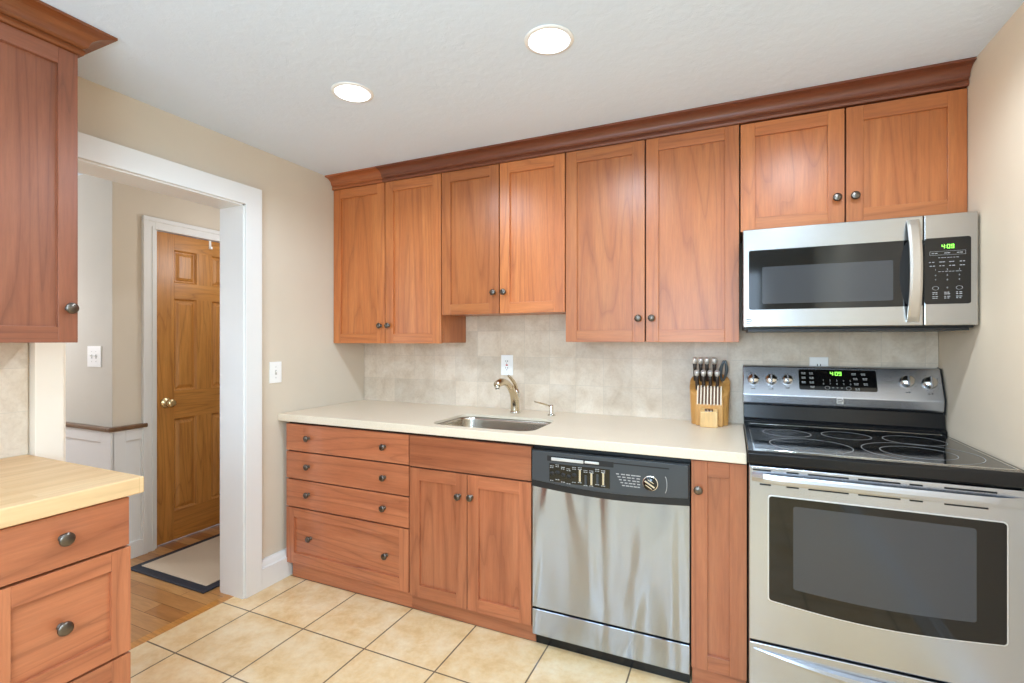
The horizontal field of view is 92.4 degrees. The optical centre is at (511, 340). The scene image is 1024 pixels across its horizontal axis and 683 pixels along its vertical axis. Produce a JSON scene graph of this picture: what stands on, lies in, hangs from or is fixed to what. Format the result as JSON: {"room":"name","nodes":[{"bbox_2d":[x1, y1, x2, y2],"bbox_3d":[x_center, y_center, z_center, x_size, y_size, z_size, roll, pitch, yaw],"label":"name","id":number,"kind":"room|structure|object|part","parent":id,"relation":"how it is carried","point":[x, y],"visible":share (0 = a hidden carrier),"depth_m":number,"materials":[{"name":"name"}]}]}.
{"room":"kitchen","nodes":[
{"label":"kitchen","id":0,"kind":"room"},
{"bbox_2d":[66,174,111,426],"bbox_3d":[-3.243,0.150,3.370,1.970,2.358,0.121,0,0,24],"label":"wall","id":1,"kind":"structure","parent":0,"point":[83,383],"depth_m":3.00,"materials":[{"name":"beige paint"}]},
{"bbox_2d":[87,346,100,366],"bbox_3d":[-2.539,0.098,2.978,0.145,0.127,0.016,0,0,24],"label":"light switch","id":2,"kind":"object","parent":1,"relation":"attached to","point":[93,352],"visible":1,"depth_m":2.98,"materials":[{"name":"white plastic"}]},
{"bbox_2d":[66,427,142,558],"bbox_3d":[-3.230,0.934,3.373,1.992,0.790,0.179,0,0,24],"label":"wainscoting","id":3,"kind":"structure","parent":1,"relation":"attached to","point":[120,451],"depth_m":3.00,"materials":[{"name":"white paint"}]},
{"bbox_2d":[66,422,147,431],"bbox_3d":[-3.223,0.527,3.373,2.005,0.025,0.212,0,0,24],"label":"trim","id":4,"kind":"structure","parent":1,"relation":"attached to","point":[68,424],"depth_m":2.96,"materials":[{"name":"brown wood"}]},
{"bbox_2d":[112,181,219,426],"bbox_3d":[-2.105,0.150,3.644,0.120,2.358,1.553,0,0,24],"label":"wall","id":5,"kind":"structure","parent":0,"point":[129,203],"depth_m":3.00,"materials":[{"name":"beige paint"}]},
{"bbox_2d":[141,215,219,554],"bbox_3d":[-2.177,0.276,3.453,0.146,2.107,0.836,0,0,24],"label":"trim","id":6,"kind":"structure","parent":5,"relation":"attached to","point":[150,225],"depth_m":3.08,"materials":[{"name":"white paint"}]},
{"bbox_2d":[157,231,219,545],"bbox_3d":[-2.133,0.309,3.436,0.112,2.024,0.645,0,0,24],"label":"door","id":7,"kind":"structure","parent":5,"relation":"in","point":[188,271],"depth_m":3.33,"materials":[{"name":"brown wood"}]},
{"bbox_3d":[-2.225,0.408,3.189,0.076,0.072,0.072,0,0,24],"label":"knob","id":8,"kind":"part","parent":7,"relation":"part of","materials":[{"name":"gold metal"}]},
{"bbox_3d":[-2.214,-0.491,3.324,0.011,0.216,0.150,0,0,24],"label":"panel","id":9,"kind":"part","parent":7,"relation":"part of","materials":[{"name":"brown wood"}]},
{"bbox_3d":[-2.214,0.029,3.324,0.011,0.610,0.150,0,0,24],"label":"panel","id":10,"kind":"part","parent":7,"relation":"part of","materials":[{"name":"brown wood"}]},
{"bbox_3d":[-2.214,0.824,3.324,0.011,0.610,0.150,0,0,24],"label":"panel","id":11,"kind":"part","parent":7,"relation":"part of","materials":[{"name":"brown wood"}]},
{"bbox_3d":[-2.106,-0.491,3.564,0.011,0.216,0.163,0,0,24],"label":"panel","id":12,"kind":"part","parent":7,"relation":"part of","materials":[{"name":"brown wood"}]},
{"bbox_3d":[-2.106,0.029,3.564,0.011,0.610,0.163,0,0,24],"label":"panel","id":13,"kind":"part","parent":7,"relation":"part of","materials":[{"name":"brown wood"}]},
{"bbox_3d":[-2.106,0.824,3.564,0.011,0.610,0.163,0,0,24],"label":"panel","id":14,"kind":"part","parent":7,"relation":"part of","materials":[{"name":"brown wood"}]},
{"bbox_2d":[131,524,226,642],"bbox_3d":[-3.215,1.354,2.281,2.915,0.050,4.950,0,0,24],"label":"floor","id":15,"kind":"structure","parent":0,"point":[155,603],"depth_m":2.55,"materials":[{"name":"brown wood"}]},
{"bbox_2d":[131,534,219,593],"bbox_3d":[-1.726,1.322,3.143,0.672,0.013,0.955,0,0,24],"label":"door mat","id":16,"kind":"object","parent":15,"relation":"on","point":[195,566],"visible":0.44,"depth_m":2.86,"materials":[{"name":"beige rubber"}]},
{"bbox_2d":[0,76,363,558],"bbox_3d":[-1.867,0.150,1.674,0.145,2.358,4.950,0,0,24],"label":"wall","id":17,"kind":"structure","parent":0,"point":[298,201],"depth_m":2.74,"materials":[{"name":"beige paint"}]},
{"bbox_2d":[0,22,78,342],"bbox_3d":[-1.750,-0.473,1.316,0.359,0.960,0.829,0,0,24],"label":"upper cabinet","id":18,"kind":"object","parent":17,"relation":"attached to","point":[39,78],"visible":1,"depth_m":1.54,"materials":[{"name":"brown wood"}]},
{"bbox_2d":[0,0,117,57],"bbox_3d":[-1.716,-0.988,1.343,0.412,0.079,0.906,0,0,24],"label":"crown molding","id":19,"kind":"structure","parent":18,"relation":"attached to","point":[39,19],"depth_m":1.55,"materials":[{"name":"orange wood"}]},
{"bbox_3d":[-1.440,-0.105,1.603,0.030,0.037,0.037,0,0,24],"label":"knob","id":20,"kind":"part","parent":18,"relation":"part of","materials":[{"name":"grey metal"}]},
{"bbox_2d":[29,343,65,461],"bbox_3d":[-1.775,0.265,1.841,0.184,2.128,0.094,0,0,24],"label":"trim","id":21,"kind":"structure","parent":17,"relation":"attached to","point":[47,361],"depth_m":1.79,"materials":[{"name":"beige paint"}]},
{"bbox_2d":[78,132,261,598],"bbox_3d":[-1.595,0.265,2.265,0.204,2.128,0.847,0,0,24],"label":"trim","id":22,"kind":"structure","parent":17,"relation":"attached to","point":[240,205],"depth_m":2.54,"materials":[{"name":"white paint"}]},
{"bbox_2d":[269,362,281,382],"bbox_3d":[-1.312,0.178,2.731,0.016,0.118,0.078,0,0,24],"label":"light switch","id":23,"kind":"object","parent":17,"relation":"attached to","point":[275,368],"visible":1,"depth_m":2.73,"materials":[{"name":"white plastic"}]},
{"bbox_2d":[262,548,292,589],"bbox_3d":[-1.308,1.257,2.710,0.042,0.145,0.198,0,0,24],"label":"baseboard","id":24,"kind":"structure","parent":17,"relation":"attached to","point":[275,567],"depth_m":2.69,"materials":[{"name":"white paint"}]},
{"bbox_2d":[129,574,747,682],"bbox_3d":[-0.510,1.354,0.761,3.167,0.050,4.400,0,0,24],"label":"floor","id":25,"kind":"structure","parent":0,"point":[295,629],"depth_m":2.11,"materials":[{"name":"tile"}]},
{"bbox_2d":[0,497,130,682],"bbox_3d":[-1.631,0.895,1.167,0.699,0.869,0.957,0,0,24],"label":"base cabinet","id":26,"kind":"object","parent":25,"relation":"on","point":[65,578],"visible":0.97,"depth_m":1.33,"materials":[{"name":"brown wood"}]},
{"bbox_3d":[-1.218,0.538,1.329,0.020,0.142,0.314,0,0,24],"label":"drawer","id":27,"kind":"part","parent":26,"relation":"part of","materials":[{"name":"brown wood"}]},
{"bbox_3d":[-1.204,0.773,1.319,0.030,0.037,0.037,0,0,24],"label":"knob","id":28,"kind":"part","parent":26,"relation":"part of","materials":[{"name":"grey metal"}]},
{"bbox_3d":[-1.196,0.532,1.316,0.030,0.037,0.037,0,0,24],"label":"knob","id":29,"kind":"part","parent":26,"relation":"part of","materials":[{"name":"grey metal"}]},
{"bbox_2d":[0,454,143,528],"bbox_3d":[-1.630,0.434,1.171,0.696,0.049,0.994,0,0,24],"label":"countertop","id":30,"kind":"structure","parent":26,"relation":"on","point":[32,487],"depth_m":1.39,"materials":[{"name":"beige wood"}]},
{"bbox_3d":[-1.217,1.086,1.331,0.020,0.303,0.318,0,0,24],"label":"drawer","id":31,"kind":"part","parent":26,"relation":"part of","materials":[{"name":"brown wood"}]},
{"bbox_2d":[131,594,233,648],"bbox_3d":[-1.864,1.354,1.672,0.050,0.051,4.950,0,0,24],"label":"trim","id":32,"kind":"structure","parent":25,"relation":"on","point":[181,620],"depth_m":2.32,"materials":[{"name":"brown wood"}]},
{"bbox_2d":[286,422,411,607],"bbox_3d":[-0.756,0.891,2.884,0.840,0.877,0.708,0,0,24],"label":"base cabinet","id":33,"kind":"object","parent":25,"relation":"on","point":[348,488],"visible":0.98,"depth_m":2.58,"materials":[{"name":"brown wood"}]},
{"bbox_3d":[-1.119,0.844,2.675,0.034,0.033,0.030,0,0,24],"label":"knob","id":34,"kind":"part","parent":33,"relation":"part of","materials":[{"name":"grey metal"}]},
{"bbox_3d":[-1.119,0.691,2.675,0.034,0.033,0.030,0,0,24],"label":"knob","id":35,"kind":"part","parent":33,"relation":"part of","materials":[{"name":"grey metal"}]},
{"bbox_3d":[-1.119,0.536,2.675,0.034,0.033,0.030,0,0,24],"label":"knob","id":36,"kind":"part","parent":33,"relation":"part of","materials":[{"name":"grey metal"}]},
{"bbox_3d":[-1.105,1.081,2.669,0.034,0.033,0.030,0,0,24],"label":"knob","id":37,"kind":"part","parent":33,"relation":"part of","materials":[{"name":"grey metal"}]},
{"bbox_3d":[-0.885,1.088,2.597,0.832,0.311,0.020,0,0,24],"label":"drawer","id":38,"kind":"part","parent":33,"relation":"part of","materials":[{"name":"brown wood"}]},
{"bbox_3d":[-0.885,0.850,2.597,0.832,0.150,0.020,0,0,24],"label":"drawer","id":39,"kind":"part","parent":33,"relation":"part of","materials":[{"name":"brown wood"}]},
{"bbox_3d":[-0.885,0.694,2.597,0.832,0.148,0.020,0,0,24],"label":"drawer","id":40,"kind":"part","parent":33,"relation":"part of","materials":[{"name":"brown wood"}]},
{"bbox_3d":[-0.885,0.539,2.597,0.832,0.148,0.020,0,0,24],"label":"drawer","id":41,"kind":"part","parent":33,"relation":"part of","materials":[{"name":"brown wood"}]},
{"bbox_3d":[-0.649,0.844,2.464,0.034,0.033,0.030,0,0,24],"label":"knob","id":42,"kind":"part","parent":33,"relation":"part of","materials":[{"name":"grey metal"}]},
{"bbox_3d":[-0.649,0.691,2.464,0.034,0.033,0.030,0,0,24],"label":"knob","id":43,"kind":"part","parent":33,"relation":"part of","materials":[{"name":"grey metal"}]},
{"bbox_3d":[-0.649,0.536,2.464,0.034,0.033,0.030,0,0,24],"label":"knob","id":44,"kind":"part","parent":33,"relation":"part of","materials":[{"name":"grey metal"}]},
{"bbox_3d":[-0.638,1.081,2.459,0.034,0.033,0.030,0,0,24],"label":"knob","id":45,"kind":"part","parent":33,"relation":"part of","materials":[{"name":"grey metal"}]},
{"bbox_2d":[278,400,746,463],"bbox_3d":[-0.086,0.429,2.584,2.368,0.040,0.706,0,0,24],"label":"countertop","id":46,"kind":"structure","parent":33,"relation":"on","point":[675,438],"depth_m":2.33,"materials":[{"name":"beige stone"}]},
{"bbox_2d":[438,417,550,430],"bbox_3d":[-0.089,0.526,2.466,0.581,0.206,0.401,0,0,24],"label":"sink","id":47,"kind":"object","parent":46,"relation":"in","point":[476,422],"visible":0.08,"depth_m":2.65,"materials":[{"name":"metal"}]},
{"bbox_2d":[494,375,519,413],"bbox_3d":[-0.021,0.300,2.684,0.063,0.218,0.243,0,0,24],"label":"faucet","id":48,"kind":"object","parent":46,"relation":"on","point":[514,392],"visible":1,"depth_m":2.73,"materials":[{"name":"silver metal"}]},
{"bbox_3d":[0.005,0.237,2.746,0.022,0.092,0.077,0,0,42],"label":"lever","id":49,"kind":"part","parent":48,"relation":"part of","materials":[{"name":"silver metal"}]},
{"bbox_2d":[534,401,554,415],"bbox_3d":[0.173,0.363,2.634,0.158,0.091,0.044,0,0,-43],"label":"soap dispenser","id":50,"kind":"object","parent":46,"relation":"on","point":[551,407],"visible":1,"depth_m":2.66,"materials":[{"name":"silver metal"}]},
{"bbox_2d":[690,374,729,427],"bbox_3d":[0.958,0.288,2.382,0.184,0.241,0.178,0,0,24],"label":"knife block","id":51,"kind":"object","parent":46,"relation":"on","point":[709,405],"visible":0.97,"depth_m":2.35,"materials":[{"name":"brown wood"}]},
{"bbox_2d":[692,357,696,380],"bbox_3d":[0.910,0.164,2.440,0.023,0.165,0.098,0,0,24],"label":"kitchen knife","id":52,"kind":"object","parent":51,"relation":"in","point":[694,359],"visible":0.72,"depth_m":2.41,"materials":[{"name":"metal"}]},
{"bbox_2d":[694,370,698,389],"bbox_3d":[0.904,0.216,2.397,0.023,0.148,0.090,0,0,24],"label":"kitchen knife","id":53,"kind":"object","parent":51,"relation":"in","point":[696,372],"visible":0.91,"depth_m":2.37,"materials":[{"name":"metal"}]},
{"bbox_2d":[698,357,702,380],"bbox_3d":[0.935,0.164,2.429,0.023,0.165,0.098,0,0,24],"label":"kitchen knife","id":54,"kind":"object","parent":51,"relation":"in","point":[700,359],"visible":0.83,"depth_m":2.40,"materials":[{"name":"metal"}]},
{"bbox_2d":[701,370,705,386],"bbox_3d":[0.931,0.216,2.385,0.023,0.148,0.090,0,0,24],"label":"kitchen knife","id":55,"kind":"object","parent":51,"relation":"in","point":[703,372],"visible":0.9,"depth_m":2.36,"materials":[{"name":"metal"}]},
{"bbox_2d":[704,357,708,380],"bbox_3d":[0.961,0.164,2.418,0.023,0.165,0.098,0,0,24],"label":"kitchen knife","id":56,"kind":"object","parent":51,"relation":"in","point":[706,359],"visible":0.82,"depth_m":2.39,"materials":[{"name":"metal"}]},
{"bbox_3d":[0.946,0.264,2.353,0.108,0.079,0.042,0,0,24],"label":"slot panel","id":57,"kind":"part","parent":51,"relation":"part of","materials":[{"name":"brown"}]},
{"bbox_2d":[708,370,712,386],"bbox_3d":[0.959,0.216,2.373,0.023,0.148,0.090,0,0,24],"label":"kitchen knife","id":58,"kind":"object","parent":51,"relation":"in","point":[710,372],"visible":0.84,"depth_m":2.35,"materials":[{"name":"metal"}]},
{"bbox_2d":[712,357,716,382],"bbox_3d":[0.992,0.164,2.404,0.023,0.165,0.098,0,0,24],"label":"kitchen knife","id":59,"kind":"object","parent":51,"relation":"in","point":[714,359],"visible":0.86,"depth_m":2.38,"materials":[{"name":"metal"}]},
{"bbox_2d":[715,370,719,386],"bbox_3d":[0.987,0.216,2.360,0.023,0.148,0.090,0,0,24],"label":"kitchen knife","id":60,"kind":"object","parent":51,"relation":"in","point":[717,372],"visible":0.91,"depth_m":2.34,"materials":[{"name":"metal"}]},
{"bbox_2d":[719,360,727,382],"bbox_3d":[1.027,0.169,2.395,0.042,0.146,0.060,0,0,-15],"label":"scissors","id":61,"kind":"object","parent":51,"relation":"in","point":[723,361],"visible":0.95,"depth_m":2.38,"materials":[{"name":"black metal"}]},
{"bbox_3d":[1.018,0.149,2.387,0.022,0.105,0.046,0,0,8],"label":"handle","id":62,"kind":"part","parent":61,"relation":"part of","materials":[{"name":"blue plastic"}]},
{"bbox_3d":[1.039,0.148,2.387,0.022,0.105,0.046,0,0,11],"label":"handle","id":63,"kind":"part","parent":61,"relation":"part of","materials":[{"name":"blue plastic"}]},
{"bbox_2d":[410,433,535,640],"bbox_3d":[-0.071,0.891,2.575,0.659,0.877,0.708,0,0,24],"label":"base cabinet","id":64,"kind":"object","parent":25,"relation":"on","point":[471,500],"visible":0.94,"depth_m":2.27,"materials":[{"name":"brown wood"}]},
{"bbox_3d":[-0.353,0.938,2.358,0.322,0.627,0.020,0,0,24],"label":"door","id":65,"kind":"part","parent":64,"relation":"part of","materials":[{"name":"brown wood"}]},
{"bbox_3d":[-0.253,0.728,2.285,0.034,0.033,0.030,0,0,24],"label":"knob","id":66,"kind":"part","parent":64,"relation":"part of","materials":[{"name":"grey metal"}]},
{"bbox_3d":[-0.194,0.724,2.259,0.034,0.033,0.030,0,0,24],"label":"knob","id":67,"kind":"part","parent":64,"relation":"part of","materials":[{"name":"grey metal"}]},
{"bbox_3d":[-0.058,0.938,2.225,0.319,0.627,0.020,0,0,24],"label":"door","id":68,"kind":"part","parent":64,"relation":"part of","materials":[{"name":"brown wood"}]},
{"bbox_2d":[532,445,690,682],"bbox_3d":[0.517,0.893,2.305,0.650,0.872,0.718,0,0,24],"label":"dishwasher","id":69,"kind":"object","parent":25,"relation":"on","point":[612,530],"visible":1,"depth_m":1.99,"materials":[{"name":"silver metal"}]},
{"bbox_3d":[0.278,0.562,2.042,0.260,0.078,0.002,0,0,24],"label":"button panel","id":70,"kind":"part","parent":69,"relation":"part of","materials":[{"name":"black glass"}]},
{"bbox_3d":[0.390,0.894,2.022,0.648,0.530,0.028,0,0,24],"label":"door panel","id":71,"kind":"part","parent":69,"relation":"part of","materials":[{"name":"metal"}]},
{"bbox_3d":[0.388,0.560,2.019,0.650,0.176,0.034,0,0,24],"label":"control panel","id":72,"kind":"part","parent":69,"relation":"part of","materials":[{"name":"black plastic"}]},
{"bbox_3d":[0.389,1.223,2.021,0.648,0.112,0.026,0,0,24],"label":"access panel","id":73,"kind":"part","parent":69,"relation":"part of","materials":[{"name":"metal"}]},
{"bbox_3d":[0.408,1.301,2.054,0.636,0.056,0.048,0,0,24],"label":"toe panel","id":74,"kind":"part","parent":69,"relation":"part of","materials":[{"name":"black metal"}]},
{"bbox_2d":[691,459,746,682],"bbox_3d":[0.907,0.891,2.135,0.192,0.877,0.708,0,0,24],"label":"base cabinet","id":75,"kind":"object","parent":25,"relation":"on","point":[718,489],"visible":0.92,"depth_m":1.85,"materials":[{"name":"brown wood"}]},
{"bbox_3d":[0.704,0.565,1.855,0.034,0.033,0.030,0,0,24],"label":"knob","id":76,"kind":"part","parent":75,"relation":"part of","materials":[{"name":"grey metal"}]},
{"bbox_2d":[743,364,1023,682],"bbox_3d":[1.325,0.723,1.913,0.760,1.213,0.757,0,0,24],"label":"range","id":77,"kind":"object","parent":25,"relation":"on","point":[884,546],"visible":1,"depth_m":1.63,"materials":[{"name":"silver metal"}]},
{"bbox_3d":[1.144,0.184,2.328,0.050,0.051,0.037,0,0,24],"label":"burner knob","id":78,"kind":"part","parent":77,"relation":"part of","materials":[{"name":"silver metal"}]},
{"bbox_3d":[1.213,0.183,2.297,0.050,0.051,0.037,0,0,24],"label":"burner knob","id":79,"kind":"part","parent":77,"relation":"part of","materials":[{"name":"silver metal"}]},
{"bbox_3d":[1.274,0.181,2.270,0.044,0.045,0.035,0,0,24],"label":"burner knob","id":80,"kind":"part","parent":77,"relation":"part of","materials":[{"name":"silver metal"}]},
{"bbox_3d":[1.182,1.114,1.589,0.717,0.049,0.031,0,0,24],"label":"drawer pull","id":81,"kind":"part","parent":77,"relation":"part of","materials":[{"name":"metal"}]},
{"bbox_3d":[1.455,0.179,2.200,0.295,0.091,0.039,0,0,24],"label":"display panel","id":82,"kind":"part","parent":77,"relation":"part of","materials":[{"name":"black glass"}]},
{"bbox_3d":[1.196,1.178,1.619,0.747,0.213,0.045,0,0,24],"label":"storage drawer","id":83,"kind":"part","parent":77,"relation":"part of","materials":[{"name":"metal"}]},
{"bbox_2d":[744,423,1023,488],"bbox_3d":[1.314,0.412,1.883,0.753,0.048,0.656,0,0,24],"label":"cooktop","id":84,"kind":"object","parent":77,"relation":"in","point":[911,455],"depth_m":1.70,"materials":[{"name":"black glass"}]},
{"bbox_3d":[1.317,0.390,1.889,0.719,0.004,0.605,0,0,24],"label":"glass trim","id":85,"kind":"part","parent":77,"relation":"part of","materials":[{"name":"black glass"}]},
{"bbox_3d":[1.196,0.754,1.619,0.747,0.618,0.045,0,0,24],"label":"oven door","id":86,"kind":"part","parent":77,"relation":"part of","materials":[{"name":"metal"}]},
{"bbox_3d":[1.182,0.483,1.588,0.731,0.033,0.044,0,0,24],"label":"oven handle","id":87,"kind":"part","parent":77,"relation":"part of","materials":[{"name":"metal"}]},
{"bbox_3d":[1.192,0.740,1.600,0.638,0.395,0.012,0,0,24],"label":"window trim","id":88,"kind":"part","parent":77,"relation":"part of","materials":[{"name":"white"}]},
{"bbox_3d":[1.683,0.175,2.089,0.052,0.052,0.038,0,0,24],"label":"burner knob","id":89,"kind":"part","parent":77,"relation":"part of","materials":[{"name":"silver metal"}]},
{"bbox_3d":[1.752,0.178,2.056,0.052,0.052,0.038,0,0,24],"label":"burner knob","id":90,"kind":"part","parent":77,"relation":"part of","materials":[{"name":"silver metal"}]},
{"bbox_2d":[40,0,1023,175],"bbox_3d":[-1.703,-1.129,1.600,6.232,0.200,4.950,0,0,24],"label":"ceiling","id":91,"kind":"structure","parent":0,"point":[443,76],"depth_m":1.80,"materials":[{"name":"paint"}]},
{"bbox_2d":[331,82,373,102],"bbox_3d":[-0.661,-1.060,2.036,0.170,0.074,0.170,0,0,24],"label":"recessed light","id":92,"kind":"object","parent":91,"relation":"in","point":[352,92],"visible":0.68,"depth_m":2.08,"materials":[{"name":"white plastic"}]},
{"bbox_2d":[524,24,573,54],"bbox_3d":[0.126,-1.060,1.681,0.170,0.074,0.170,0,0,24],"label":"recessed light","id":93,"kind":"object","parent":91,"relation":"in","point":[548,39],"visible":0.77,"depth_m":1.73,"materials":[{"name":"white"}]},
{"bbox_2d":[364,133,937,426],"bbox_3d":[0.432,0.150,2.811,3.132,2.358,0.129,0,0,24],"label":"wall","id":94,"kind":"structure","parent":0,"point":[634,379],"depth_m":2.74,"materials":[{"name":"stone"}]},
{"bbox_2d":[334,173,465,343],"bbox_3d":[-0.718,-0.467,3.082,0.801,0.971,0.318,0,0,24],"label":"upper cabinet","id":95,"kind":"object","parent":94,"relation":"attached to","point":[388,235],"visible":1,"depth_m":2.95,"materials":[{"name":"brown wood"}]},
{"bbox_3d":[-0.949,-0.467,3.055,0.403,0.971,0.020,0,0,24],"label":"door","id":96,"kind":"part","parent":95,"relation":"part of","materials":[{"name":"brown wood"}]},
{"bbox_3d":[-0.581,-0.467,2.889,0.392,0.971,0.020,0,0,24],"label":"door","id":97,"kind":"part","parent":95,"relation":"part of","materials":[{"name":"brown wood"}]},
{"bbox_2d":[442,153,565,315],"bbox_3d":[-0.013,-0.549,2.765,0.733,0.808,0.318,0,0,24],"label":"upper cabinet","id":98,"kind":"object","parent":94,"relation":"attached to","point":[504,224],"visible":1,"depth_m":2.63,"materials":[{"name":"brown wood"}]},
{"bbox_3d":[-0.232,-0.549,2.732,0.361,0.808,0.020,0,0,24],"label":"door","id":99,"kind":"part","parent":98,"relation":"part of","materials":[{"name":"brown wood"}]},
{"bbox_3d":[-0.103,-0.259,2.647,0.034,0.033,0.030,0,0,24],"label":"knob","id":100,"kind":"part","parent":98,"relation":"part of","materials":[{"name":"grey metal"}]},
{"bbox_3d":[0.105,-0.549,2.580,0.366,0.808,0.020,0,0,24],"label":"door","id":101,"kind":"part","parent":98,"relation":"part of","materials":[{"name":"brown wood"}]},
{"bbox_2d":[501,355,512,374],"bbox_3d":[-0.030,0.148,2.943,0.078,0.122,0.008,0,0,24],"label":"wall outlet","id":102,"kind":"object","parent":94,"relation":"attached to","point":[506,360],"visible":1,"depth_m":2.94,"materials":[{"name":"white plastic"}]},
{"bbox_2d":[566,125,738,341],"bbox_3d":[0.690,-0.472,2.448,0.799,0.961,0.318,0,0,24],"label":"upper cabinet","id":103,"kind":"object","parent":94,"relation":"attached to","point":[652,225],"visible":1,"depth_m":2.32,"materials":[{"name":"brown wood"}]},
{"bbox_3d":[0.456,-0.472,2.422,0.392,0.961,0.020,0,0,24],"label":"door","id":104,"kind":"part","parent":103,"relation":"part of","materials":[{"name":"brown wood"}]},
{"bbox_3d":[0.599,-0.105,2.331,0.034,0.033,0.030,0,0,24],"label":"knob","id":105,"kind":"part","parent":103,"relation":"part of","materials":[{"name":"grey metal"}]},
{"bbox_2d":[325,57,976,190],"bbox_3d":[0.278,-0.991,2.467,3.127,0.074,0.104,0,0,24],"label":"crown molding","id":106,"kind":"structure","parent":103,"relation":"attached to","point":[951,75],"depth_m":2.21,"materials":[{"name":"brown wood"}]},
{"bbox_3d":[0.655,-0.105,2.305,0.034,0.033,0.030,0,0,24],"label":"knob","id":107,"kind":"part","parent":103,"relation":"part of","materials":[{"name":"grey metal"}]},
{"bbox_3d":[0.823,-0.472,2.257,0.401,0.961,0.020,0,0,24],"label":"door","id":108,"kind":"part","parent":103,"relation":"part of","materials":[{"name":"brown wood"}]},
{"bbox_2d":[809,357,827,365],"bbox_3d":[1.429,0.139,2.286,0.076,0.122,0.007,0,0,24],"label":"wall outlet","id":109,"kind":"object","parent":94,"relation":"attached to","point":[813,361],"visible":0.31,"depth_m":2.29,"materials":[{"name":"white plastic"}]},
{"bbox_2d":[740,88,966,242],"bbox_3d":[1.413,-0.713,2.122,0.774,0.472,0.318,0,0,24],"label":"upper cabinet","id":110,"kind":"object","parent":94,"relation":"attached to","point":[906,157],"visible":0.81,"depth_m":1.99,"materials":[{"name":"brown wood"}]},
{"bbox_3d":[1.187,-0.713,2.093,0.385,0.472,0.020,0,0,24],"label":"door","id":111,"kind":"part","parent":110,"relation":"part of","materials":[{"name":"brown wood"}]},
{"bbox_3d":[1.326,-0.583,2.003,0.034,0.033,0.030,0,0,24],"label":"knob","id":112,"kind":"part","parent":110,"relation":"part of","materials":[{"name":"grey metal"}]},
{"bbox_3d":[1.383,-0.583,1.978,0.034,0.033,0.030,0,0,24],"label":"knob","id":113,"kind":"part","parent":110,"relation":"part of","materials":[{"name":"grey metal"}]},
{"bbox_2d":[742,211,977,332],"bbox_3d":[1.387,-0.252,2.062,0.760,0.431,0.447,0,0,24],"label":"microwave","id":114,"kind":"object","parent":110,"relation":"attached to","point":[914,273],"visible":1,"depth_m":1.89,"materials":[{"name":"silver metal"}]},
{"bbox_3d":[1.251,-0.258,1.950,0.603,0.407,0.028,0,0,24],"label":"door","id":115,"kind":"part","parent":114,"relation":"part of","materials":[{"name":"metal"}]},
{"bbox_3d":[1.256,-0.250,1.936,0.580,0.247,0.009,0,0,24],"label":"door glass","id":116,"kind":"part","parent":114,"relation":"part of","materials":[{"name":"black glass"}]},
{"bbox_3d":[1.479,-0.258,1.804,0.037,0.378,0.052,0,0,24],"label":"handle","id":117,"kind":"part","parent":114,"relation":"part of","materials":[{"name":"grey metal"}]},
{"bbox_3d":[1.598,-0.258,1.794,0.155,0.407,0.028,0,0,24],"label":"control panel","id":118,"kind":"part","parent":114,"relation":"part of","materials":[{"name":"metal"}]},
{"bbox_3d":[1.542,-0.713,1.933,0.382,0.472,0.020,0,0,24],"label":"door","id":119,"kind":"part","parent":110,"relation":"part of","materials":[{"name":"brown wood"}]},
{"bbox_2d":[938,2,1023,469],"bbox_3d":[1.004,0.150,0.145,0.100,2.358,4.520,0,0,24],"label":"wall","id":120,"kind":"structure","parent":0,"point":[982,365],"depth_m":1.65,"materials":[{"name":"paint"}]}
]}

